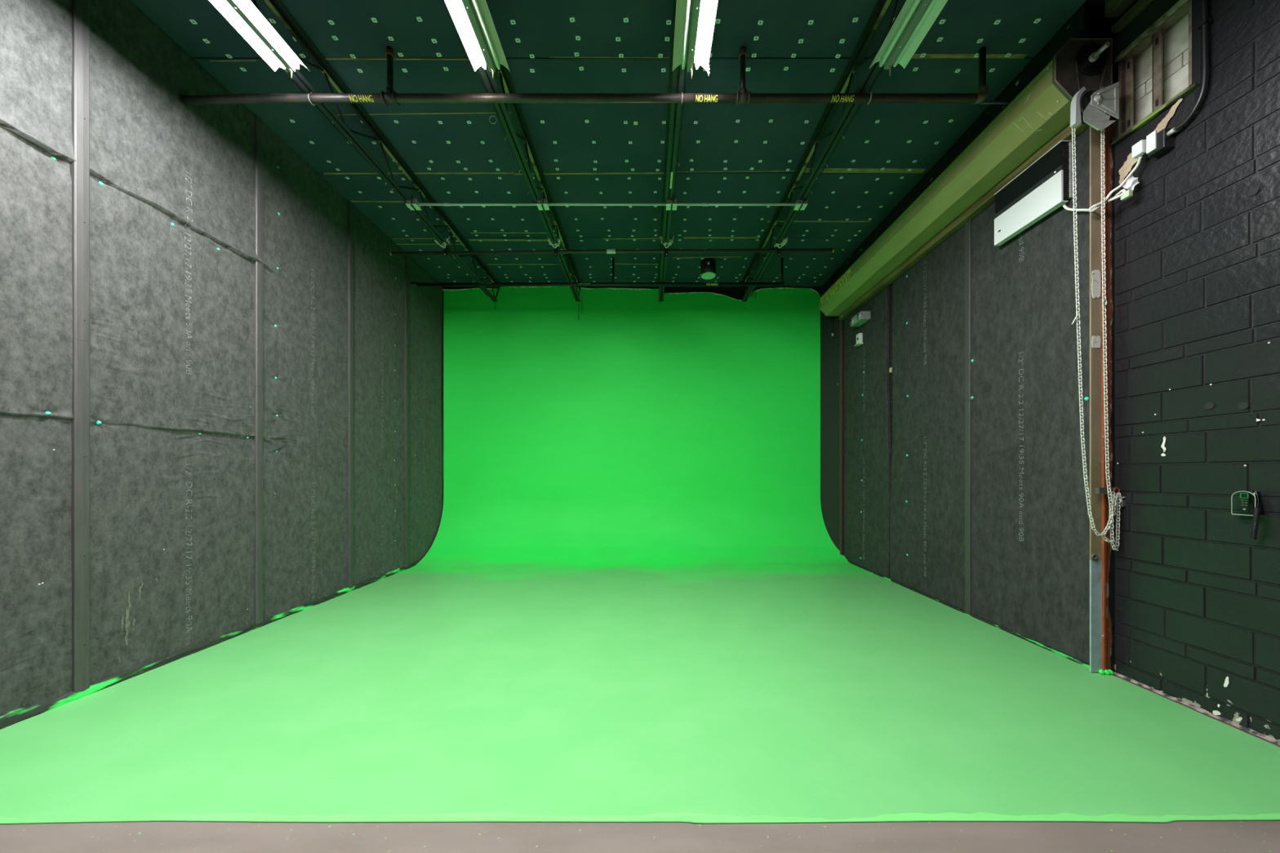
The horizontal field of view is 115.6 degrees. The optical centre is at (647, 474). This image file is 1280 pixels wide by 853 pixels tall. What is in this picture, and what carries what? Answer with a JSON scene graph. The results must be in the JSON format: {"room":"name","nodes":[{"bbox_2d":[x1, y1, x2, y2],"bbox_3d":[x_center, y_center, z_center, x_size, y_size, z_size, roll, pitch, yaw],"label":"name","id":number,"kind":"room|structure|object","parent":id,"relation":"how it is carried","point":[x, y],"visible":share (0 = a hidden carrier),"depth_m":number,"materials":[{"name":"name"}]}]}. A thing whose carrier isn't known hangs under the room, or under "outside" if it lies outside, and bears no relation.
{"room":"green screen studio","nodes":[
{"label":"green screen studio","id":0,"kind":"room"},
{"bbox_2d":[129,0,1104,287],"bbox_3d":[-0.050,-3.624,2.400,8.100,0.252,10.800,0,0,0],"label":"ceiling","id":1,"kind":"structure","parent":0,"point":[544,29],"depth_m":3.95,"materials":[{"name":"black"}]},
{"bbox_2d":[189,18,197,24],"bbox_3d":[-3.509,-3.497,3.111,0.037,0.006,0.030,0,0,-4],"label":"washer","id":2,"kind":"object","parent":1,"relation":"attached to","point":[193,21],"visible":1,"depth_m":3.11,"materials":[{"name":"white"}]},
{"bbox_2d":[202,38,209,43],"bbox_3d":[-3.560,-3.497,3.249,0.037,0.006,0.030,0,0,6],"label":"washer","id":3,"kind":"object","parent":1,"relation":"attached to","point":[205,40],"visible":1,"depth_m":3.25,"materials":[{"name":"white"}]},
{"bbox_2d":[268,17,275,23],"bbox_3d":[-2.892,-3.497,3.104,0.037,0.006,0.030,0,0,-6],"label":"washer","id":4,"kind":"object","parent":1,"relation":"attached to","point":[272,20],"visible":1,"depth_m":3.10,"materials":[{"name":"white"}]},
{"bbox_2d":[328,19,334,24],"bbox_3d":[-2.447,-3.497,3.115,0.037,0.006,0.030,0,0,5],"label":"washer","id":5,"kind":"object","parent":1,"relation":"attached to","point":[331,21],"visible":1,"depth_m":3.11,"materials":[{"name":"white"}]},
{"bbox_2d":[331,35,338,39],"bbox_3d":[-2.504,-3.497,3.227,0.037,0.006,0.030,0,0,4],"label":"washer","id":6,"kind":"object","parent":1,"relation":"attached to","point":[335,37],"visible":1,"depth_m":3.23,"materials":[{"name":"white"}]},
{"bbox_2d":[370,17,377,22],"bbox_3d":[-2.103,-3.497,3.099,0.037,0.006,0.030,0,0,-1],"label":"washer","id":7,"kind":"object","parent":1,"relation":"attached to","point":[373,19],"visible":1,"depth_m":3.10,"materials":[{"name":"white"}]},
{"bbox_2d":[252,0,501,301],"bbox_3d":[-2.765,-3.318,3.792,0.110,0.347,7.394,0,0,0],"label":"joist","id":8,"kind":"object","parent":1,"relation":"attached to","point":[277,6],"visible":0.85,"depth_m":3.98,"materials":[{"name":"grey"}]},
{"bbox_2d":[208,0,310,78],"bbox_3d":[-2.690,-3.062,1.835,0.268,0.164,2.430,0,0,0],"label":"fitting","id":9,"kind":"object","parent":8,"relation":"hanging from","point":[243,15],"visible":1,"depth_m":2.80,"materials":[{"name":"grey"}]},
{"bbox_2d":[280,66,487,296],"bbox_3d":[-2.825,-3.151,3.800,0.032,0.038,6.600,0,0,0],"label":"cable","id":10,"kind":"object","parent":8,"relation":"attached to","point":[284,70],"visible":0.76,"depth_m":3.81,"materials":[{"name":"black plastic"}]},
{"bbox_2d":[405,195,421,210],"bbox_3d":[-2.714,-3.134,4.649,0.124,0.089,0.149,0,0,0],"label":"junction box","id":11,"kind":"object","parent":8,"relation":"attached to","point":[412,204],"visible":0.96,"depth_m":4.63,"materials":[{"name":"metal"}]},
{"bbox_2d":[434,235,450,248],"bbox_3d":[-2.797,-3.187,5.502,0.208,0.142,0.110,0,0,0],"label":"rope lashing","id":12,"kind":"object","parent":8,"relation":"attached to","point":[446,239],"visible":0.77,"depth_m":5.49,"materials":[{"name":"white"}]},
{"bbox_2d":[443,246,448,256],"bbox_3d":[-2.800,-3.095,5.593,0.044,0.155,0.073,0,0,0],"label":"hanger","id":13,"kind":"object","parent":8,"relation":"hanging from","point":[446,249],"visible":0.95,"depth_m":5.56,"materials":[{"name":"black metal"}]},
{"bbox_2d":[387,35,394,40],"bbox_3d":[-2.059,-3.497,3.230,0.037,0.006,0.030,0,0,-4],"label":"washer","id":14,"kind":"object","parent":1,"relation":"attached to","point":[390,37],"visible":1,"depth_m":3.23,"materials":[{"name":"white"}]},
{"bbox_2d":[416,16,422,22],"bbox_3d":[-1.753,-3.497,3.093,0.037,0.006,0.030,0,0,4],"label":"washer","id":15,"kind":"object","parent":1,"relation":"attached to","point":[419,18],"visible":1,"depth_m":3.09,"materials":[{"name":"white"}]},
{"bbox_2d":[431,38,437,43],"bbox_3d":[-1.721,-3.497,3.248,0.037,0.006,0.030,0,0,2],"label":"washer","id":16,"kind":"object","parent":1,"relation":"attached to","point":[433,40],"visible":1,"depth_m":3.25,"materials":[{"name":"white"}]},
{"bbox_2d":[510,18,515,24],"bbox_3d":[-1.041,-3.497,3.112,0.037,0.006,0.030,0,0,5],"label":"washer","id":17,"kind":"object","parent":1,"relation":"attached to","point":[513,21],"visible":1,"depth_m":3.11,"materials":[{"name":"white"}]},
{"bbox_2d":[515,37,520,42],"bbox_3d":[-1.045,-3.497,3.244,0.037,0.006,0.030,0,0,-4],"label":"washer","id":18,"kind":"object","parent":1,"relation":"attached to","point":[517,40],"visible":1,"depth_m":3.24,"materials":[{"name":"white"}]},
{"bbox_2d":[479,63,582,301],"bbox_3d":[-1.262,-3.318,3.792,0.110,0.347,7.394,0,0,0],"label":"joist","id":19,"kind":"object","parent":1,"relation":"attached to","point":[503,75],"visible":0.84,"depth_m":4.25,"materials":[{"name":"grey"}]},
{"bbox_2d":[444,0,510,78],"bbox_3d":[-1.175,-3.062,1.835,0.268,0.164,2.430,0,0,0],"label":"fitting","id":20,"kind":"object","parent":19,"relation":"hanging from","point":[473,20],"visible":1,"depth_m":2.80,"materials":[{"name":"grey"}]},
{"bbox_2d":[476,68,534,203],"bbox_3d":[-1.317,-3.151,2.600,0.032,0.037,4.200,0,0,0],"label":"cable","id":21,"kind":"object","parent":19,"relation":"attached to","point":[477,69],"visible":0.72,"depth_m":3.51,"materials":[{"name":"black plastic"}]},
{"bbox_2d":[536,195,549,210],"bbox_3d":[-1.212,-3.134,4.649,0.124,0.089,0.149,0,0,0],"label":"junction box","id":22,"kind":"object","parent":19,"relation":"attached to","point":[542,204],"visible":0.96,"depth_m":4.62,"materials":[{"name":"metal"}]},
{"bbox_2d":[546,235,562,248],"bbox_3d":[-1.269,-3.187,5.503,0.207,0.142,0.109,0,0,0],"label":"rope lashing","id":23,"kind":"object","parent":19,"relation":"attached to","point":[548,239],"visible":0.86,"depth_m":5.49,"materials":[{"name":"white"}]},
{"bbox_2d":[554,246,558,256],"bbox_3d":[-1.271,-3.095,5.593,0.044,0.155,0.073,0,0,0],"label":"hanger","id":24,"kind":"object","parent":19,"relation":"hanging from","point":[555,249],"visible":0.9,"depth_m":5.56,"materials":[{"name":"black metal"}]},
{"bbox_2d":[417,202,795,205],"bbox_3d":[-0.491,-3.132,4.670,4.487,0.033,0.035,0,0,0],"label":"conduit","id":25,"kind":"object","parent":19,"relation":"attached to","point":[443,203],"visible":0.91,"depth_m":4.66,"materials":[{"name":"white"}]},
{"bbox_2d":[569,16,574,22],"bbox_3d":[-0.579,-3.497,3.096,0.037,0.006,0.030,0,0,7],"label":"washer","id":26,"kind":"object","parent":1,"relation":"attached to","point":[571,19],"visible":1,"depth_m":3.09,"materials":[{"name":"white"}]},
{"bbox_2d":[575,35,580,39],"bbox_3d":[-0.558,-3.497,3.226,0.037,0.006,0.030,0,0,-6],"label":"washer","id":27,"kind":"object","parent":1,"relation":"attached to","point":[577,37],"visible":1,"depth_m":3.22,"materials":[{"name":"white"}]},
{"bbox_2d":[180,45,1009,106],"bbox_3d":[-0.401,-3.273,3.315,6.823,0.453,0.100,0,0,0],"label":"pipe","id":28,"kind":"object","parent":1,"relation":"hanging from","point":[389,96],"visible":1,"depth_m":3.29,"materials":[{"name":"metal"}]},
{"bbox_2d":[410,257,784,286],"bbox_3d":[-0.857,-3.272,6.520,6.120,0.457,0.064,0,0,0],"label":"pipe","id":29,"kind":"object","parent":1,"relation":"hanging from","point":[613,283],"visible":0.98,"depth_m":6.50,"materials":[{"name":"black metal"}]},
{"bbox_2d":[623,17,628,22],"bbox_3d":[-0.167,-3.497,3.098,0.037,0.006,0.030,0,0,4],"label":"washer","id":30,"kind":"object","parent":1,"relation":"attached to","point":[625,19],"visible":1,"depth_m":3.10,"materials":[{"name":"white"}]},
{"bbox_2d":[437,266,826,281],"bbox_3d":[-0.254,-3.498,7.045,6.618,0.005,0.540,0,0,0],"label":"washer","id":31,"kind":"object","parent":1,"relation":"attached to","point":[437,266],"visible":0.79,"depth_m":7.05,"materials":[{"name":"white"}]},
{"bbox_2d":[657,53,662,57],"bbox_3d":[0.107,-3.497,3.362,0.037,0.006,0.030,0,0,-4],"label":"washer","id":32,"kind":"object","parent":1,"relation":"attached to","point":[660,55],"visible":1,"depth_m":3.36,"materials":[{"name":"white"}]},
{"bbox_2d":[666,19,671,24],"bbox_3d":[0.163,-3.497,3.114,0.037,0.006,0.030,0,0,3],"label":"washer","id":33,"kind":"object","parent":1,"relation":"attached to","point":[668,21],"visible":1,"depth_m":3.11,"materials":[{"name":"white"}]},
{"bbox_2d":[657,0,684,301],"bbox_3d":[0.242,-3.318,3.792,0.110,0.347,7.394,0,0,0],"label":"joist","id":34,"kind":"object","parent":1,"relation":"attached to","point":[676,77],"visible":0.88,"depth_m":4.02,"materials":[{"name":"grey"}]},
{"bbox_2d":[664,246,667,256],"bbox_3d":[0.261,-3.095,5.593,0.044,0.155,0.073,0,0,0],"label":"hanger","id":35,"kind":"object","parent":34,"relation":"hanging from","point":[666,249],"visible":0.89,"depth_m":5.56,"materials":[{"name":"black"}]},
{"bbox_2d":[388,248,835,255],"bbox_3d":[-0.494,-3.095,5.600,6.179,0.099,0.060,0,0,0],"label":"pipe","id":36,"kind":"object","parent":35,"relation":"hanging from","point":[782,250],"visible":1,"depth_m":5.58,"materials":[{"name":"grey metal"}]},
{"bbox_2d":[659,235,674,248],"bbox_3d":[0.264,-3.187,5.503,0.209,0.142,0.111,0,0,0],"label":"rope lashing","id":37,"kind":"object","parent":34,"relation":"attached to","point":[670,241],"visible":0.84,"depth_m":5.49,"materials":[{"name":"white"}]},
{"bbox_2d":[669,171,672,188],"bbox_3d":[0.253,-3.141,4.300,0.022,0.008,0.240,0,0,0],"label":"stick","id":38,"kind":"object","parent":34,"relation":"attached to","point":[671,175],"visible":1,"depth_m":4.29,"materials":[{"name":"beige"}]},
{"bbox_2d":[666,195,677,210],"bbox_3d":[0.278,-3.134,4.649,0.124,0.089,0.149,0,0,0],"label":"junction box","id":39,"kind":"object","parent":34,"relation":"attached to","point":[671,205],"visible":0.98,"depth_m":4.62,"materials":[{"name":"metal"}]},
{"bbox_2d":[672,6,691,199],"bbox_3d":[0.297,-3.151,2.600,0.032,0.038,4.200,0,0,0],"label":"cable","id":40,"kind":"object","parent":34,"relation":"attached to","point":[686,74],"visible":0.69,"depth_m":3.73,"materials":[{"name":"black plastic"}]},
{"bbox_2d":[671,0,718,78],"bbox_3d":[0.326,-3.057,1.835,0.279,0.175,2.430,0,0,0],"label":"fitting","id":41,"kind":"object","parent":34,"relation":"hanging from","point":[707,12],"visible":1,"depth_m":2.80,"materials":[{"name":"grey"}]},
{"bbox_2d":[700,257,715,279],"bbox_3d":[0.998,-3.381,6.619,0.250,0.239,0.253,0,0,0],"label":"spotlight","id":42,"kind":"object","parent":1,"relation":"in","point":[708,265],"visible":1,"depth_m":6.53,"materials":[{"name":"black metal"}]},
{"bbox_2d":[701,272,715,279],"bbox_3d":[0.998,-3.266,6.620,0.232,0.009,0.232,0,0,0],"label":"diffuser","id":43,"kind":"object","parent":42,"relation":"attached to","point":[704,275],"depth_m":6.60,"materials":[{"name":"white"}]},
{"bbox_2d":[715,17,720,23],"bbox_3d":[0.541,-3.497,3.106,0.037,0.006,0.030,0,0,-2],"label":"washer","id":44,"kind":"object","parent":1,"relation":"attached to","point":[717,20],"visible":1,"depth_m":3.10,"materials":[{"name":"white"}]},
{"bbox_2d":[757,19,763,24],"bbox_3d":[0.873,-3.497,3.116,0.037,0.006,0.030,0,0,-2],"label":"washer","id":45,"kind":"object","parent":1,"relation":"attached to","point":[760,21],"visible":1,"depth_m":3.11,"materials":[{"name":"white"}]},
{"bbox_2d":[798,38,804,43],"bbox_3d":[1.237,-3.497,3.249,0.037,0.006,0.030,0,0,5],"label":"washer","id":46,"kind":"object","parent":1,"relation":"attached to","point":[801,40],"visible":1,"depth_m":3.25,"materials":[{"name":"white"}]},
{"bbox_2d":[808,19,813,24],"bbox_3d":[1.262,-3.497,3.115,0.037,0.006,0.030,0,0,3],"label":"washer","id":47,"kind":"object","parent":1,"relation":"attached to","point":[811,21],"visible":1,"depth_m":3.11,"materials":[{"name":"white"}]},
{"bbox_2d":[738,0,906,301],"bbox_3d":[1.752,-3.318,3.792,0.110,0.347,7.394,0,0,0],"label":"joist","id":48,"kind":"object","parent":1,"relation":"attached to","point":[882,7],"visible":0.93,"depth_m":3.91,"materials":[{"name":"grey"}]},
{"bbox_2d":[777,245,780,256],"bbox_3d":[1.816,-3.095,5.593,0.044,0.155,0.073,0,0,0],"label":"hanger","id":49,"kind":"object","parent":48,"relation":"hanging from","point":[778,248],"visible":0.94,"depth_m":5.56,"materials":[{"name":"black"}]},
{"bbox_2d":[773,235,788,248],"bbox_3d":[1.819,-3.184,5.504,0.210,0.148,0.112,0,0,0],"label":"rope lashing","id":50,"kind":"object","parent":48,"relation":"attached to","point":[785,239],"visible":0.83,"depth_m":5.49,"materials":[{"name":"white"}]},
{"bbox_2d":[793,198,807,210],"bbox_3d":[1.773,-3.134,4.649,0.124,0.089,0.149,0,0,0],"label":"junction box","id":51,"kind":"object","parent":48,"relation":"attached to","point":[800,204],"visible":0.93,"depth_m":4.64,"materials":[{"name":"metal"}]},
{"bbox_2d":[750,66,884,296],"bbox_3d":[1.817,-3.151,3.800,0.032,0.037,6.600,0,0,0],"label":"cable","id":52,"kind":"object","parent":48,"relation":"attached to","point":[882,68],"visible":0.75,"depth_m":4.01,"materials":[{"name":"black plastic"}]},
{"bbox_2d":[869,0,947,75],"bbox_3d":[1.800,-3.062,1.825,0.268,0.164,2.410,0,0,0],"label":"fitting","id":53,"kind":"object","parent":48,"relation":"hanging from","point":[915,19],"visible":1,"depth_m":2.79,"materials":[{"name":"grey"}]},
{"bbox_2d":[839,38,844,43],"bbox_3d":[1.569,-3.497,3.249,0.037,0.006,0.030,0,0,0],"label":"washer","id":54,"kind":"object","parent":1,"relation":"attached to","point":[842,40],"visible":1,"depth_m":3.25,"materials":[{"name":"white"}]},
{"bbox_2d":[852,17,858,22],"bbox_3d":[1.597,-3.497,3.097,0.037,0.006,0.030,0,0,5],"label":"washer","id":55,"kind":"object","parent":1,"relation":"attached to","point":[855,19],"visible":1,"depth_m":3.09,"materials":[{"name":"white"}]},
{"bbox_2d":[936,36,943,41],"bbox_3d":[2.349,-3.497,3.236,0.037,0.006,0.030,0,0,1],"label":"washer","id":56,"kind":"object","parent":1,"relation":"attached to","point":[940,38],"visible":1,"depth_m":3.24,"materials":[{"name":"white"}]},
{"bbox_2d":[938,18,946,23],"bbox_3d":[2.275,-3.497,3.109,0.037,0.006,0.030,0,0,2],"label":"washer","id":57,"kind":"object","parent":1,"relation":"attached to","point":[942,20],"visible":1,"depth_m":3.10,"materials":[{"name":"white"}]},
{"bbox_2d":[976,38,983,43],"bbox_3d":[2.680,-3.497,3.248,0.037,0.006,0.030,0,0,6],"label":"washer","id":58,"kind":"object","parent":1,"relation":"attached to","point":[980,40],"visible":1,"depth_m":3.24,"materials":[{"name":"white"}]},
{"bbox_2d":[993,19,1000,24],"bbox_3d":[2.703,-3.497,3.113,0.037,0.006,0.030,0,0,0],"label":"washer","id":59,"kind":"object","parent":1,"relation":"attached to","point":[997,22],"visible":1,"depth_m":3.11,"materials":[{"name":"white"}]},
{"bbox_2d":[1033,17,1040,23],"bbox_3d":[3.003,-3.497,3.104,0.037,0.006,0.030,0,0,-3],"label":"washer","id":60,"kind":"object","parent":1,"relation":"attached to","point":[1037,20],"visible":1,"depth_m":3.10,"materials":[{"name":"white"}]},
{"bbox_2d":[441,287,819,508],"bbox_3d":[-0.080,-1.150,7.665,7.560,5.300,0.270,0,0,0],"label":"wall","id":61,"kind":"structure","parent":0,"point":[733,292],"depth_m":7.53,"materials":[{"name":"black paint"}]},
{"bbox_2d":[0,674,1279,852],"bbox_3d":[0.000,1.560,2.500,8.800,0.120,11.000,0,0,0],"label":"floor","id":62,"kind":"structure","parent":0,"point":[1177,837],"depth_m":1.66,"materials":[{"name":"beige concrete"}]},
{"bbox_2d":[0,286,1279,824],"bbox_3d":[-0.185,-1.000,4.612,7.291,5.001,5.776,0,0,0],"label":"cyclorama","id":63,"kind":"object","parent":62,"relation":"on","point":[633,599],"visible":0.99,"depth_m":3.10,"materials":[{"name":"green paint"}]},
{"bbox_2d":[819,284,839,551],"bbox_3d":[3.433,-1.000,7.295,0.435,5.000,0.470,0,0,0],"label":"wall","id":64,"kind":"structure","parent":0,"point":[829,344],"depth_m":7.27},
{"bbox_2d":[888,283,892,447],"bbox_3d":[3.481,-0.675,5.050,0.038,4.350,4.020,0,0,0],"label":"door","id":65,"kind":"structure","parent":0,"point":[891,284],"depth_m":5.74,"materials":[{"name":"black"}]},
{"bbox_2d":[843,285,891,578],"bbox_3d":[3.433,-0.605,6.367,0.044,4.170,1.326,0,0,0],"label":"lining","id":66,"kind":"object","parent":65,"relation":"attached to","point":[867,417],"visible":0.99,"depth_m":6.24,"materials":[{"name":"black fabric"}]},
{"bbox_2d":[854,333,862,346],"bbox_3d":[3.379,-2.163,6.450,0.078,0.175,0.130,0,0,0],"label":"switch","id":67,"kind":"object","parent":66,"relation":"attached to","point":[859,336],"visible":1,"depth_m":6.41,"materials":[{"name":"white plastic"}]},
{"bbox_2d":[849,311,870,326],"bbox_3d":[3.338,-2.442,6.328,0.160,0.125,0.324,0,0,0],"label":"emergency light","id":68,"kind":"object","parent":66,"relation":"attached to","point":[861,317],"visible":1,"depth_m":6.24,"materials":[{"name":"grey plastic"}]},
{"bbox_2d":[970,126,1089,665],"bbox_3d":[3.434,-0.605,3.675,0.042,4.170,1.230,0,0,0],"label":"lining","id":69,"kind":"object","parent":65,"relation":"attached to","point":[1030,521],"visible":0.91,"depth_m":3.54,"materials":[{"name":"black fabric"}]},
{"bbox_2d":[994,139,1072,245],"bbox_3d":[3.379,-2.447,3.557,0.090,0.495,0.636,0,0,0],"label":"wall heater","id":70,"kind":"object","parent":69,"relation":"attached to","point":[1045,185],"visible":1,"depth_m":3.47,"materials":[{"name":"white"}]},
{"bbox_2d":[995,141,1062,213],"bbox_3d":[3.342,-2.596,3.560,0.010,0.183,0.622,0,0,0],"label":"grille","id":71,"kind":"object","parent":70,"relation":"attached to","point":[1052,160],"depth_m":3.51,"materials":[{"name":"black"}]},
{"bbox_2d":[889,225,964,611],"bbox_3d":[3.435,-0.605,4.987,0.041,4.170,1.395,0,0,0],"label":"panel","id":72,"kind":"object","parent":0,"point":[928,354],"visible":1,"depth_m":4.89,"materials":[{"name":"fabric"}]},
{"bbox_2d":[964,219,971,614],"bbox_3d":[3.427,-0.605,4.290,0.046,4.170,0.070,0,0,0],"label":"strip","id":73,"kind":"object","parent":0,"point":[968,224],"visible":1,"depth_m":4.28,"materials":[{"name":"grey"}]},
{"bbox_2d":[848,560,1089,668],"bbox_3d":[3.415,1.481,5.050,0.018,0.030,3.940,0,0,0],"label":"trim","id":74,"kind":"structure","parent":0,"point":[1040,645],"depth_m":3.99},
{"bbox_2d":[1090,5,1113,84],"bbox_3d":[3.595,-3.175,5.045,0.310,0.750,4.030,0,0,0],"label":"wall","id":75,"kind":"structure","parent":0,"point":[1099,23],"depth_m":3.05,"materials":[{"name":"black"}]},
{"bbox_2d":[818,37,1112,315],"bbox_3d":[3.220,-2.990,4.975,0.425,0.466,4.230,0,0,0],"label":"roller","id":76,"kind":"object","parent":75,"relation":"attached to","point":[1041,110],"visible":0.93,"depth_m":3.68,"materials":[{"name":"green paint"}]},
{"bbox_2d":[1070,81,1119,130],"bbox_3d":[3.223,-2.649,2.919,0.308,0.333,0.102,0,0,0],"label":"chain hoist","id":77,"kind":"object","parent":76,"relation":"attached to","point":[1094,108],"visible":1,"depth_m":2.89,"materials":[{"name":"metal"}]},
{"bbox_2d":[1071,127,1120,551],"bbox_3d":[3.279,-0.988,2.937,0.410,3.098,0.051,0,0,-6],"label":"pull chain","id":78,"kind":"object","parent":77,"relation":"hanging from","point":[1112,508],"visible":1,"depth_m":2.93,"materials":[{"name":"silver metal"}]},
{"bbox_2d":[823,0,1117,293],"bbox_3d":[3.360,-3.372,5.250,0.280,0.316,4.500,0,0,0],"label":"beam","id":79,"kind":"structure","parent":75,"relation":"attached to","point":[1078,25],"depth_m":3.81,"materials":[{"name":"black"}]},
{"bbox_2d":[1113,0,1279,742],"bbox_3d":[3.622,-0.992,-0.123,0.256,5.116,6.305,0,0,0],"label":"wall","id":80,"kind":"structure","parent":0,"point":[1197,240],"depth_m":2.50,"materials":[{"name":"black brick"}]},
{"bbox_2d":[839,115,1114,675],"bbox_3d":[3.433,-0.642,5.026,0.194,4.285,4.067,0,0,0],"label":"door frame","id":81,"kind":"structure","parent":80,"relation":"attached to","point":[1108,553],"depth_m":3.03,"materials":[{"name":"red metal"}]},
{"bbox_2d":[1089,125,1102,671],"bbox_3d":[3.373,-0.606,3.029,0.089,4.188,0.025,0,0,0],"label":"guide","id":82,"kind":"object","parent":80,"relation":"attached to","point":[1095,253],"visible":0.98,"depth_m":3.03,"materials":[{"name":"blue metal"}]},
{"bbox_2d":[1062,139,1146,212],"bbox_3d":[3.346,-2.125,3.002,0.154,0.363,0.492,0,0,-13],"label":"cable","id":83,"kind":"object","parent":82,"relation":"attached to","point":[1138,149],"visible":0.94,"depth_m":2.85,"materials":[{"name":"white plastic"}]},
{"bbox_2d":[1094,487,1119,493],"bbox_3d":[3.423,0.121,2.995,0.155,0.050,0.033,0,0,0],"label":"bolt","id":84,"kind":"object","parent":80,"relation":"attached to","point":[1097,490],"visible":0.93,"depth_m":2.98,"materials":[{"name":"metal"}]},
{"bbox_2d":[1117,493,1127,506],"bbox_3d":[3.492,0.190,2.956,0.077,0.096,0.022,0,0,0],"label":"padlock","id":85,"kind":"object","parent":84,"relation":"hanging from","point":[1123,503],"visible":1,"depth_m":2.95,"materials":[{"name":"grey metal"}]},
{"bbox_2d":[1104,0,1154,32],"bbox_3d":[3.430,-3.390,0.985,0.140,0.260,3.970,0,0,0],"label":"roof beam","id":86,"kind":"structure","parent":80,"relation":"attached to","point":[1113,8],"depth_m":2.90,"materials":[{"name":"metal"}]},
{"bbox_2d":[1110,0,1201,146],"bbox_3d":[3.551,-2.897,2.790,0.178,0.857,0.500,0,0,0],"label":"window","id":87,"kind":"structure","parent":80,"relation":"in","point":[1158,54],"depth_m":2.79,"materials":[{"name":"glass"}]},
{"bbox_2d":[1146,126,1176,157],"bbox_3d":[3.460,-2.248,2.701,0.084,0.145,0.127,0,0,0],"label":"wall socket","id":88,"kind":"object","parent":80,"relation":"attached to","point":[1157,144],"visible":0.98,"depth_m":2.70,"materials":[{"name":"white plastic"}]},
{"bbox_2d":[1173,0,1213,130],"bbox_3d":[3.476,-2.876,2.571,0.052,1.248,0.163,0,0,0],"label":"conduit","id":89,"kind":"object","parent":80,"relation":"attached to","point":[1206,21],"visible":1,"depth_m":2.50,"materials":[{"name":"black"}]},
{"bbox_2d":[1114,671,1279,745],"bbox_3d":[3.493,1.476,2.010,0.043,0.036,2.020,0,0,0],"label":"baseboard","id":90,"kind":"structure","parent":80,"relation":"attached to","point":[1160,692],"depth_m":2.52,"materials":[{"name":"concrete"}]},
{"bbox_2d":[1231,489,1263,539],"bbox_3d":[3.469,0.231,2.319,0.068,0.283,0.127,0,0,12],"label":"handset","id":91,"kind":"object","parent":80,"relation":"attached to","point":[1242,503],"visible":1,"depth_m":2.31,"materials":[{"name":"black plastic"}]},
{"bbox_3d":[-3.983,-1.150,2.400,0.235,5.300,10.800,0,0,0],"label":"wall","id":92,"kind":"structure","parent":0,"visible":0},
{"bbox_2d":[0,0,76,716],"bbox_3d":[-3.824,-1.010,2.099,0.080,4.970,1.219,0,0,0],"label":"wall panel","id":93,"kind":"object","parent":92,"relation":"attached to","point":[36,36],"visible":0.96,"depth_m":2.50,"materials":[{"name":"grey fabric"}]},
{"bbox_2d":[70,0,89,693],"bbox_3d":[-3.813,-1.005,2.709,0.038,4.970,0.074,0,0,0],"label":"strip","id":94,"kind":"object","parent":92,"relation":"attached to","point":[79,170],"visible":0.99,"depth_m":2.70,"materials":[{"name":"black metal"}]},
{"bbox_2d":[88,0,261,684],"bbox_3d":[-3.822,-1.010,3.329,0.084,4.970,1.239,0,0,0],"label":"wall panel","id":95,"kind":"object","parent":92,"relation":"attached to","point":[172,327],"visible":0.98,"depth_m":3.18,"materials":[{"name":"grey fabric"}]},
{"bbox_2d":[0,560,420,729],"bbox_3d":[-3.802,1.458,4.175,0.038,0.075,5.150,0,0,0],"label":"baseboard","id":96,"kind":"structure","parent":92,"relation":"attached to","point":[18,715],"depth_m":3.11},
{"bbox_2d":[253,115,262,625],"bbox_3d":[-3.813,-1.005,3.948,0.038,4.970,0.074,0,0,0],"label":"strip","id":97,"kind":"object","parent":92,"relation":"attached to","point":[258,202],"visible":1,"depth_m":3.93,"materials":[{"name":"black metal"}]},
{"bbox_2d":[260,122,348,619],"bbox_3d":[-3.826,-1.010,4.558,0.076,4.970,1.220,0,0,0],"label":"wall panel","id":98,"kind":"object","parent":92,"relation":"attached to","point":[305,482],"visible":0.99,"depth_m":4.47,"materials":[{"name":"grey fabric"}]},
{"bbox_2d":[346,200,353,588],"bbox_3d":[-3.813,-1.005,5.168,0.038,4.970,0.074,0,0,0],"label":"strip","id":99,"kind":"object","parent":92,"relation":"attached to","point":[350,206],"visible":0.99,"depth_m":5.15,"materials":[{"name":"black"}]},
{"bbox_2d":[353,205,404,585],"bbox_3d":[-3.838,-1.010,5.768,0.053,4.970,1.199,0,0,0],"label":"blanket","id":100,"kind":"object","parent":92,"relation":"attached to","point":[378,296],"visible":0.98,"depth_m":5.67,"materials":[{"name":"grey fabric"}]},
{"bbox_2d":[404,255,408,567],"bbox_3d":[-3.813,-1.005,6.367,0.038,4.970,0.074,0,0,0],"label":"strip","id":101,"kind":"object","parent":92,"relation":"attached to","point":[406,323],"visible":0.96,"depth_m":6.33,"materials":[{"name":"black"}]},
{"bbox_2d":[408,255,443,564],"bbox_3d":[-3.835,-1.010,6.946,0.058,4.970,1.158,0,0,0],"label":"blanket","id":102,"kind":"object","parent":92,"relation":"attached to","point":[425,468],"visible":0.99,"depth_m":6.86,"materials":[{"name":"grey fabric"}]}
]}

